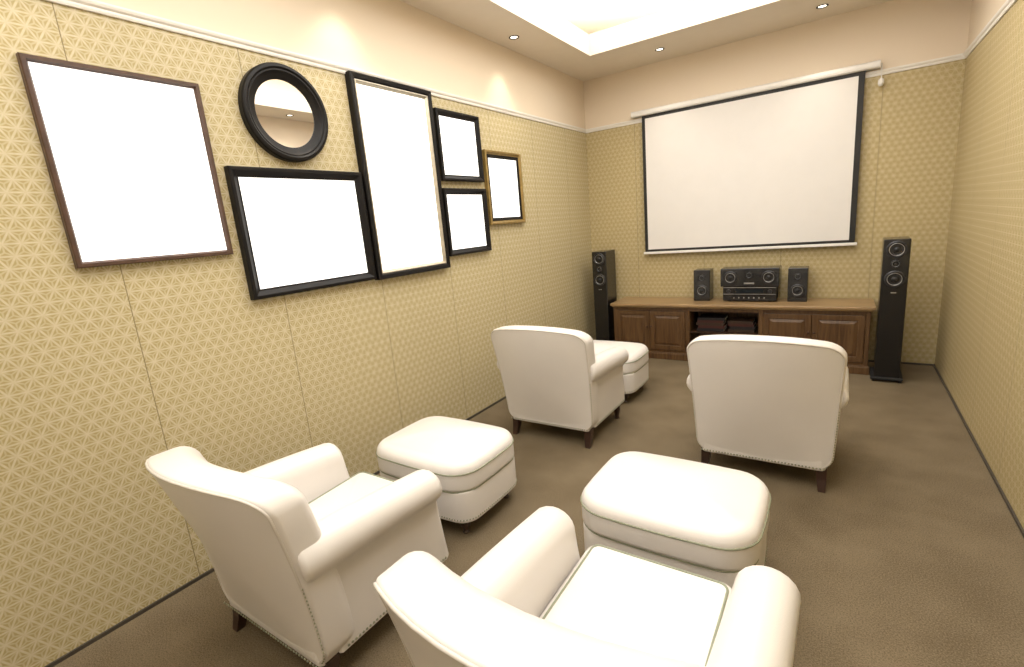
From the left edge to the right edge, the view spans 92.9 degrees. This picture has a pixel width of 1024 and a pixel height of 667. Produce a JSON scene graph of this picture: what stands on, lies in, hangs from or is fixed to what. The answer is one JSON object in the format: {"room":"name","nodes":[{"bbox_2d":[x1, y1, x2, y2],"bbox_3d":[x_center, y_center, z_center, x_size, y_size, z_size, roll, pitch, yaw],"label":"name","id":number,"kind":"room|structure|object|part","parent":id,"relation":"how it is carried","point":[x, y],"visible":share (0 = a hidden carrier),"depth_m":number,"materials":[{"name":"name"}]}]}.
{"room":"home theater","nodes":[
{"label":"home theater","id":0,"kind":"room"},
{"bbox_2d":[0,0,595,666],"bbox_3d":[-1.234,-0.853,3.215,0.120,3.900,8.237,3,15,34],"label":"wall","id":1,"kind":"structure","parent":0,"point":[105,370],"depth_m":2.60,"materials":[{"name":"paper"}]},
{"bbox_2d":[16,52,233,268],"bbox_3d":[-1.753,-0.777,2.303,0.034,0.860,0.674,3,15,34],"label":"picture frame","id":2,"kind":"object","parent":1,"relation":"attached to","point":[129,158],"visible":1,"depth_m":2.25,"materials":[{"name":"white paper"}]},
{"bbox_2d":[44,396,505,666],"bbox_3d":[-1.012,1.039,3.593,0.010,0.018,7.997,3,15,34],"label":"baseboard","id":3,"kind":"structure","parent":1,"relation":"attached to","point":[79,648],"depth_m":2.39,"materials":[{"name":"black wood"}]},
{"bbox_2d":[238,62,327,162],"bbox_3d":[-1.331,-1.299,2.878,0.048,0.544,0.544,3,15,34],"label":"round mirror","id":4,"kind":"object","parent":1,"relation":"attached to","point":[281,110],"visible":1,"depth_m":2.86,"materials":[{"name":"black wood"}]},
{"bbox_2d":[255,79,313,147],"bbox_3d":[-1.345,-1.300,2.887,0.011,0.380,0.380,3,15,34],"label":"mirror glass","id":5,"kind":"object","parent":4,"relation":"attached to","point":[284,108],"depth_m":2.88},
{"bbox_2d":[224,165,376,299],"bbox_3d":[-1.258,-0.644,3.046,0.046,0.730,0.895,3,15,34],"label":"picture frame","id":6,"kind":"object","parent":1,"relation":"attached to","point":[298,230],"visible":1,"depth_m":2.98,"materials":[{"name":"black wood"}]},
{"bbox_2d":[44,0,586,132],"bbox_3d":[-1.247,-1.676,2.993,0.026,0.044,7.997,3,15,34],"label":"trim","id":7,"kind":"structure","parent":1,"relation":"attached to","point":[94,6],"depth_m":2.67,"materials":[{"name":"white paint"}]},
{"bbox_2d":[344,70,450,279],"bbox_3d":[-0.811,-1.143,3.664,0.054,1.380,0.785,3,15,34],"label":"picture frame","id":8,"kind":"object","parent":1,"relation":"attached to","point":[393,126],"visible":1,"depth_m":3.62,"materials":[{"name":"black wood"}]},
{"bbox_2d":[433,107,484,182],"bbox_3d":[-0.446,-1.597,4.179,0.046,0.560,0.570,3,15,34],"label":"picture frame","id":9,"kind":"object","parent":1,"relation":"attached to","point":[458,139],"visible":0.97,"depth_m":4.16,"materials":[{"name":"black wood"}]},
{"bbox_2d":[439,115,478,175],"bbox_3d":[-0.455,-1.597,4.185,0.020,0.468,0.478,3,15,34],"label":"print","id":10,"kind":"object","parent":9,"relation":"attached to","point":[459,134],"depth_m":4.18,"materials":[{"name":"white paper"}]},
{"bbox_2d":[442,188,491,255],"bbox_3d":[-0.392,-0.994,4.311,0.046,0.560,0.590,3,15,34],"label":"picture frame","id":11,"kind":"object","parent":1,"relation":"attached to","point":[465,209],"visible":0.94,"depth_m":4.30,"materials":[{"name":"black wood"}]},
{"bbox_2d":[447,194,485,249],"bbox_3d":[-0.402,-0.994,4.317,0.020,0.468,0.498,3,15,34],"label":"print","id":12,"kind":"object","parent":11,"relation":"attached to","point":[466,212],"depth_m":4.31,"materials":[{"name":"white paper"}]},
{"bbox_2d":[482,149,525,224],"bbox_3d":[-0.067,-1.420,4.765,0.042,0.680,0.610,3,15,34],"label":"picture frame","id":13,"kind":"object","parent":1,"relation":"attached to","point":[503,183],"visible":0.98,"depth_m":4.75,"materials":[{"name":"gold metal"}]},
{"bbox_2d":[488,158,519,217],"bbox_3d":[-0.076,-1.421,4.771,0.016,0.548,0.478,3,15,34],"label":"print","id":14,"kind":"object","parent":13,"relation":"attached to","point":[504,181],"depth_m":4.76,"materials":[{"name":"white paper"}]},
{"bbox_2d":[54,358,1023,666],"bbox_3d":[0.487,1.183,2.608,3.846,0.100,8.237,3,15,34],"label":"floor","id":15,"kind":"structure","parent":0,"point":[911,553],"depth_m":2.52,"materials":[{"name":"brown carpet"}]},
{"bbox_2d":[145,443,448,666],"bbox_3d":[-0.893,0.849,2.170,0.884,0.975,0.996,3,15,34],"label":"armchair","id":16,"kind":"object","parent":15,"relation":"on","point":[297,546],"visible":0.95,"depth_m":1.84,"materials":[{"name":"beige leather"}]},
{"bbox_3d":[-1.253,1.289,2.255,0.060,0.145,0.084,3,15,34],"label":"leg","id":17,"kind":"part","parent":16,"relation":"part of","materials":[{"name":"brown wood"}]},
{"bbox_3d":[-1.059,0.852,1.922,0.839,0.845,0.406,3,15,34],"label":"backrest","id":18,"kind":"part","parent":16,"relation":"part of","materials":[{"name":"beige leather"}]},
{"bbox_3d":[-0.820,1.104,2.301,0.700,0.150,0.710,3,15,34],"label":"seat","id":19,"kind":"part","parent":16,"relation":"part of","materials":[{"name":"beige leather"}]},
{"bbox_3d":[-1.137,0.882,2.447,0.175,0.565,0.768,3,15,34],"label":"armrest","id":20,"kind":"part","parent":16,"relation":"part of","materials":[{"name":"beige leather"}]},
{"bbox_3d":[-0.713,1.320,1.894,0.060,0.145,0.084,3,15,34],"label":"leg","id":21,"kind":"part","parent":16,"relation":"part of","materials":[{"name":"brown wood"}]},
{"bbox_3d":[-0.835,0.975,2.268,0.802,0.388,0.771,3,15,34],"label":"nailhead trim","id":22,"kind":"part","parent":16,"relation":"part of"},
{"bbox_2d":[309,473,391,520],"bbox_3d":[-0.782,0.898,2.341,0.535,0.185,0.620,3,15,34],"label":"seat cushion","id":23,"kind":"object","parent":16,"relation":"on","point":[337,491],"depth_m":2.47,"materials":[{"name":"beige leather"}]},
{"bbox_3d":[-0.548,0.916,2.054,0.175,0.565,0.768,3,15,34],"label":"armrest","id":24,"kind":"part","parent":16,"relation":"part of","materials":[{"name":"beige leather"}]},
{"bbox_2d":[376,416,516,533],"bbox_3d":[-0.410,0.843,3.091,0.802,0.510,0.631,3,15,34],"label":"ottoman","id":25,"kind":"object","parent":15,"relation":"on","point":[473,463],"visible":0.83,"depth_m":2.85,"materials":[{"name":"beige leather"}]},
{"bbox_2d":[377,416,513,491],"bbox_3d":[-0.423,0.702,3.060,0.787,0.220,0.615,3,15,34],"label":"cushion","id":26,"kind":"object","parent":25,"relation":"on","point":[465,456],"depth_m":2.88,"materials":[{"name":"beige leather"}]},
{"bbox_3d":[-0.399,0.972,3.119,0.776,0.010,0.599,3,15,34],"label":"nailhead trim","id":27,"kind":"part","parent":25,"relation":"part of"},
{"bbox_2d":[491,325,628,448],"bbox_3d":[0.408,0.328,4.019,0.884,0.975,0.996,3,15,34],"label":"armchair","id":28,"kind":"object","parent":15,"relation":"on","point":[552,376],"visible":1,"depth_m":3.69,"materials":[{"name":"beige leather"}]},
{"bbox_3d":[0.048,0.767,4.104,0.060,0.145,0.084,3,15,34],"label":"leg","id":29,"kind":"part","parent":28,"relation":"part of","materials":[{"name":"brown wood"}]},
{"bbox_3d":[0.242,0.330,3.771,0.839,0.845,0.406,3,15,34],"label":"backrest","id":30,"kind":"part","parent":28,"relation":"part of","materials":[{"name":"beige leather"}]},
{"bbox_3d":[0.481,0.583,4.150,0.700,0.150,0.710,3,15,34],"label":"seat","id":31,"kind":"part","parent":28,"relation":"part of","materials":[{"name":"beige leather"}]},
{"bbox_3d":[0.466,0.454,4.117,0.802,0.388,0.771,3,15,34],"label":"nailhead trim","id":32,"kind":"part","parent":28,"relation":"part of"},
{"bbox_3d":[0.588,0.799,3.743,0.060,0.145,0.084,3,15,34],"label":"leg","id":33,"kind":"part","parent":28,"relation":"part of","materials":[{"name":"brown wood"}]},
{"bbox_3d":[0.753,0.394,3.903,0.175,0.565,0.768,3,15,34],"label":"armrest","id":34,"kind":"part","parent":28,"relation":"part of","materials":[{"name":"beige leather"}]},
{"bbox_3d":[0.909,0.662,4.221,0.060,0.150,0.060,3,15,34],"label":"leg","id":35,"kind":"part","parent":28,"relation":"part of","materials":[{"name":"brown wood"}]},
{"bbox_2d":[373,506,800,666],"bbox_3d":[0.257,0.929,1.385,0.920,0.956,1.056,3,15,34],"label":"armchair","id":36,"kind":"object","parent":15,"relation":"on","point":[531,600],"visible":1,"depth_m":1.39,"materials":[{"name":"beige leather"}]},
{"bbox_3d":[0.005,0.959,1.674,0.182,0.553,0.814,3,15,34],"label":"armrest","id":37,"kind":"part","parent":36,"relation":"part of","materials":[{"name":"beige leather"}]},
{"bbox_3d":[0.083,0.936,1.124,0.873,0.828,0.430,3,15,34],"label":"backrest","id":38,"kind":"part","parent":36,"relation":"part of","materials":[{"name":"beige leather"}]},
{"bbox_2d":[539,546,731,665],"bbox_3d":[0.375,0.974,1.565,0.556,0.181,0.657,3,15,34],"label":"seat cushion","id":39,"kind":"object","parent":36,"relation":"on","point":[609,594],"depth_m":1.60,"materials":[{"name":"beige leather"}]},
{"bbox_3d":[0.617,0.994,1.265,0.182,0.553,0.814,3,15,34],"label":"armrest","id":40,"kind":"part","parent":36,"relation":"part of","materials":[{"name":"beige leather"}]},
{"bbox_2d":[592,249,616,340],"bbox_3d":[1.210,-0.410,6.283,0.240,1.305,0.340,3,15,34],"label":"tower speaker","id":41,"kind":"object","parent":15,"relation":"on","point":[603,261],"visible":0.91,"depth_m":6.15},
{"bbox_2d":[593,340,648,401],"bbox_3d":[0.926,0.336,4.858,0.802,0.510,0.631,3,15,34],"label":"ottoman","id":42,"kind":"object","parent":15,"relation":"on","point":[635,370],"visible":0.31,"depth_m":4.60,"materials":[{"name":"beige leather"}]},
{"bbox_2d":[593,340,648,373],"bbox_3d":[0.913,0.195,4.827,0.787,0.220,0.615,3,15,34],"label":"cushion","id":43,"kind":"object","parent":42,"relation":"on","point":[638,359],"depth_m":4.64,"materials":[{"name":"beige leather"}]},
{"bbox_2d":[580,451,770,588],"bbox_3d":[0.772,0.906,2.325,0.802,0.510,0.631,3,15,34],"label":"ottoman","id":44,"kind":"object","parent":15,"relation":"on","point":[706,520],"visible":0.77,"depth_m":2.11,"materials":[{"name":"beige leather"}]},
{"bbox_2d":[610,297,875,374],"bbox_3d":[2.473,-0.036,5.547,2.640,0.672,0.497,3,15,34],"label":"media console","id":45,"kind":"object","parent":15,"relation":"on","point":[666,326],"visible":0.77,"depth_m":5.28,"materials":[{"name":"brown wood"}]},
{"bbox_3d":[1.484,-0.055,5.956,0.406,0.465,0.020,3,15,34],"label":"door","id":46,"kind":"part","parent":45,"relation":"part of","materials":[{"name":"brown wood"}]},
{"bbox_3d":[1.827,-0.035,5.727,0.406,0.465,0.020,3,15,34],"label":"door","id":47,"kind":"part","parent":45,"relation":"part of","materials":[{"name":"brown wood"}]},
{"bbox_2d":[694,268,712,300],"bbox_3d":[2.232,-0.570,5.672,0.180,0.355,0.206,3,15,34],"label":"speaker","id":48,"kind":"object","parent":45,"relation":"on","point":[703,277],"visible":1,"depth_m":5.60},
{"bbox_2d":[697,326,726,331],"bbox_3d":[2.309,-0.066,5.615,0.290,0.035,0.200,3,15,34],"label":"book","id":49,"kind":"object","parent":45,"relation":"on","point":[725,328],"visible":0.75,"depth_m":5.54,"materials":[{"name":"black paper"}]},
{"bbox_2d":[698,322,727,328],"bbox_3d":[2.313,-0.097,5.603,0.280,0.030,0.200,3,15,34],"label":"book","id":50,"kind":"object","parent":49,"relation":"on","point":[725,324],"visible":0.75,"depth_m":5.53,"materials":[{"name":"black paper"}]},
{"bbox_2d":[696,321,725,325],"bbox_3d":[2.296,-0.129,5.606,0.290,0.032,0.200,3,15,34],"label":"book","id":51,"kind":"object","parent":50,"relation":"on","point":[697,323],"visible":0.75,"depth_m":5.52,"materials":[{"name":"black paper"}]},
{"bbox_2d":[697,319,726,322],"bbox_3d":[2.301,-0.158,5.595,0.280,0.028,0.200,3,15,34],"label":"book","id":52,"kind":"object","parent":51,"relation":"on","point":[703,321],"visible":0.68,"depth_m":5.51,"materials":[{"name":"black paper"}]},
{"bbox_2d":[698,314,727,320],"bbox_3d":[2.305,-0.186,5.584,0.290,0.030,0.200,3,15,34],"label":"book","id":53,"kind":"object","parent":52,"relation":"on","point":[719,317],"visible":1,"depth_m":5.54,"materials":[{"name":"black paper"}]},
{"bbox_2d":[690,325,757,334],"bbox_3d":[2.460,-0.044,5.581,0.706,0.016,0.402,3,15,34],"label":"shelf","id":54,"kind":"object","parent":45,"relation":"attached to","point":[693,329],"depth_m":5.48,"materials":[{"name":"brown wood"}]},
{"bbox_2d":[728,328,755,332],"bbox_3d":[2.575,-0.048,5.438,0.260,0.030,0.190,3,15,34],"label":"book","id":55,"kind":"object","parent":45,"relation":"on","point":[729,329],"visible":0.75,"depth_m":5.36,"materials":[{"name":"black paper"}]},
{"bbox_2d":[730,323,756,329],"bbox_3d":[2.580,-0.080,5.425,0.250,0.035,0.190,3,15,34],"label":"book","id":56,"kind":"object","parent":55,"relation":"on","point":[755,326],"visible":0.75,"depth_m":5.35,"materials":[{"name":"black paper"}]},
{"bbox_2d":[728,321,755,326],"bbox_3d":[2.567,-0.112,5.425,0.260,0.030,0.190,3,15,34],"label":"book","id":57,"kind":"object","parent":56,"relation":"on","point":[754,323],"visible":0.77,"depth_m":5.34,"materials":[{"name":"black paper"}]},
{"bbox_2d":[728,317,754,323],"bbox_3d":[2.559,-0.142,5.423,0.250,0.030,0.190,3,15,34],"label":"book","id":58,"kind":"object","parent":57,"relation":"on","point":[732,320],"visible":1,"depth_m":5.38,"materials":[{"name":"black paper"}]},
{"bbox_2d":[723,287,777,301],"bbox_3d":[2.653,-0.454,5.411,0.530,0.168,0.274,3,15,34],"label":"receiver","id":59,"kind":"object","parent":45,"relation":"on","point":[769,294],"visible":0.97,"depth_m":5.31,"materials":[{"name":"black paint"}]},
{"bbox_2d":[721,265,781,286],"bbox_3d":[2.625,-0.629,5.355,0.580,0.200,0.236,3,15,34],"label":"speaker","id":60,"kind":"object","parent":59,"relation":"on","point":[738,276],"visible":1,"depth_m":5.26},
{"bbox_3d":[2.845,0.024,5.047,0.432,0.465,0.020,3,15,34],"label":"door","id":61,"kind":"part","parent":45,"relation":"part of","materials":[{"name":"brown wood"}]},
{"bbox_2d":[787,266,808,301],"bbox_3d":[3.025,-0.524,5.142,0.180,0.355,0.206,3,15,34],"label":"speaker","id":62,"kind":"object","parent":45,"relation":"on","point":[798,276],"visible":1,"depth_m":5.07},
{"bbox_3d":[3.209,0.045,4.804,0.432,0.465,0.020,3,15,34],"label":"door","id":63,"kind":"part","parent":45,"relation":"part of","materials":[{"name":"brown wood"}]},
{"bbox_2d":[687,334,848,492],"bbox_3d":[1.673,0.395,3.197,0.884,0.975,0.996,3,15,34],"label":"armchair","id":64,"kind":"object","parent":15,"relation":"on","point":[773,399],"visible":1,"depth_m":2.86,"materials":[{"name":"beige leather"}]},
{"bbox_3d":[1.429,0.428,3.475,0.175,0.565,0.768,3,15,34],"label":"armrest","id":65,"kind":"part","parent":64,"relation":"part of","materials":[{"name":"beige leather"}]},
{"bbox_3d":[1.313,0.835,3.282,0.060,0.145,0.084,3,15,34],"label":"leg","id":66,"kind":"part","parent":64,"relation":"part of","materials":[{"name":"brown wood"}]},
{"bbox_3d":[1.746,0.650,3.328,0.700,0.150,0.710,3,15,34],"label":"seat","id":67,"kind":"part","parent":64,"relation":"part of","materials":[{"name":"beige leather"}]},
{"bbox_3d":[1.731,0.521,3.295,0.802,0.388,0.771,3,15,34],"label":"nailhead trim","id":68,"kind":"part","parent":64,"relation":"part of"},
{"bbox_3d":[1.853,0.866,2.921,0.060,0.145,0.084,3,15,34],"label":"leg","id":69,"kind":"part","parent":64,"relation":"part of","materials":[{"name":"brown wood"}]},
{"bbox_3d":[2.019,0.462,3.081,0.175,0.565,0.768,3,15,34],"label":"armrest","id":70,"kind":"part","parent":64,"relation":"part of","materials":[{"name":"beige leather"}]},
{"bbox_2d":[870,236,911,383],"bbox_3d":[3.495,-0.220,4.487,0.240,1.305,0.340,4,15,35],"label":"tower speaker","id":71,"kind":"object","parent":15,"relation":"on","point":[895,256],"visible":1,"depth_m":4.37},
{"bbox_2d":[535,0,693,33],"bbox_3d":[0.140,-2.710,1.754,3.846,0.100,8.237,3,15,34],"label":"ceiling","id":72,"kind":"structure","parent":0,"point":[590,16],"depth_m":5.30,"materials":[{"name":"paint"}]},
{"bbox_2d":[399,0,891,81],"bbox_3d":[0.185,-2.204,1.865,3.606,0.080,7.997,3,15,34],"label":"ceiling","id":73,"kind":"structure","parent":0,"point":[481,18],"depth_m":4.65,"materials":[{"name":"paint"}]},
{"bbox_2d":[509,35,518,39],"bbox_3d":[0.018,-2.714,4.462,0.096,0.006,0.096,3,15,34],"label":"recessed light","id":74,"kind":"object","parent":73,"relation":"in","point":[513,37],"visible":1,"depth_m":4.46,"materials":[{"name":"grey metal"}]},
{"bbox_2d":[484,0,783,56],"bbox_3d":[0.223,-2.277,1.913,2.710,0.204,6.210,3,15,34],"label":"trim","id":75,"kind":"structure","parent":73,"relation":"attached to","point":[533,13],"depth_m":4.59,"materials":[{"name":"paint"}]},
{"bbox_2d":[816,4,828,8],"bbox_3d":[2.792,-2.942,4.378,0.096,0.006,0.096,3,15,34],"label":"recessed light","id":76,"kind":"object","parent":73,"relation":"in","point":[822,5],"visible":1,"depth_m":4.38,"materials":[{"name":"grey metal"}]},
{"bbox_2d":[583,0,971,363],"bbox_3d":[2.546,-1.679,5.445,3.606,3.900,0.120,3,15,34],"label":"wall","id":77,"kind":"structure","parent":0,"point":[910,122],"depth_m":4.83,"materials":[{"name":"paper"}]},
{"bbox_2d":[631,60,883,253],"bbox_3d":[2.502,-1.758,5.310,2.407,1.680,0.094,3,15,34],"label":"projector screen","id":78,"kind":"object","parent":77,"relation":"attached to","point":[774,165],"visible":1,"depth_m":5.20,"materials":[{"name":"white fabric"}]},
{"bbox_3d":[2.418,-2.545,5.150,2.340,0.065,0.090,3,15,34],"label":"screen casing","id":79,"kind":"part","parent":78,"relation":"part of","materials":[{"name":"white plastic"}]},
{"bbox_3d":[3.417,-2.394,4.499,0.048,0.195,0.048,3,15,34],"label":"pull cord","id":80,"kind":"part","parent":78,"relation":"part of","materials":[{"name":"white plastic"}]},
{"bbox_2d":[586,53,965,132],"bbox_3d":[2.432,-2.489,5.204,3.606,0.044,0.026,3,15,34],"label":"trim","id":81,"kind":"structure","parent":77,"relation":"attached to","point":[957,56],"depth_m":4.47,"materials":[{"name":"white paint"}]},
{"bbox_2d":[868,360,932,365],"bbox_3d":[2.678,0.225,5.807,3.582,0.018,0.010,3,15,34],"label":"baseboard","id":82,"kind":"structure","parent":77,"relation":"attached to","point":[868,360],"depth_m":4.89,"materials":[{"name":"black wood"}]},
{"bbox_2d":[935,0,1023,528],"bbox_3d":[1.861,-0.674,1.148,0.120,3.900,8.237,3,15,34],"label":"wall","id":83,"kind":"structure","parent":0,"point":[979,358],"depth_m":3.23,"materials":[{"name":"paper"}]},
{"bbox_2d":[933,364,1023,537],"bbox_3d":[1.975,1.211,1.598,0.010,0.018,7.997,3,15,34],"label":"baseboard","id":84,"kind":"structure","parent":83,"relation":"attached to","point":[996,482],"depth_m":3.02,"materials":[{"name":"black wood"}]},
{"bbox_2d":[963,0,1016,57],"bbox_3d":[1.727,-1.505,1.006,0.026,0.044,7.997,3,15,34],"label":"trim","id":85,"kind":"structure","parent":83,"relation":"attached to","point":[1008,4],"depth_m":3.46,"materials":[{"name":"white paint"}]}
]}

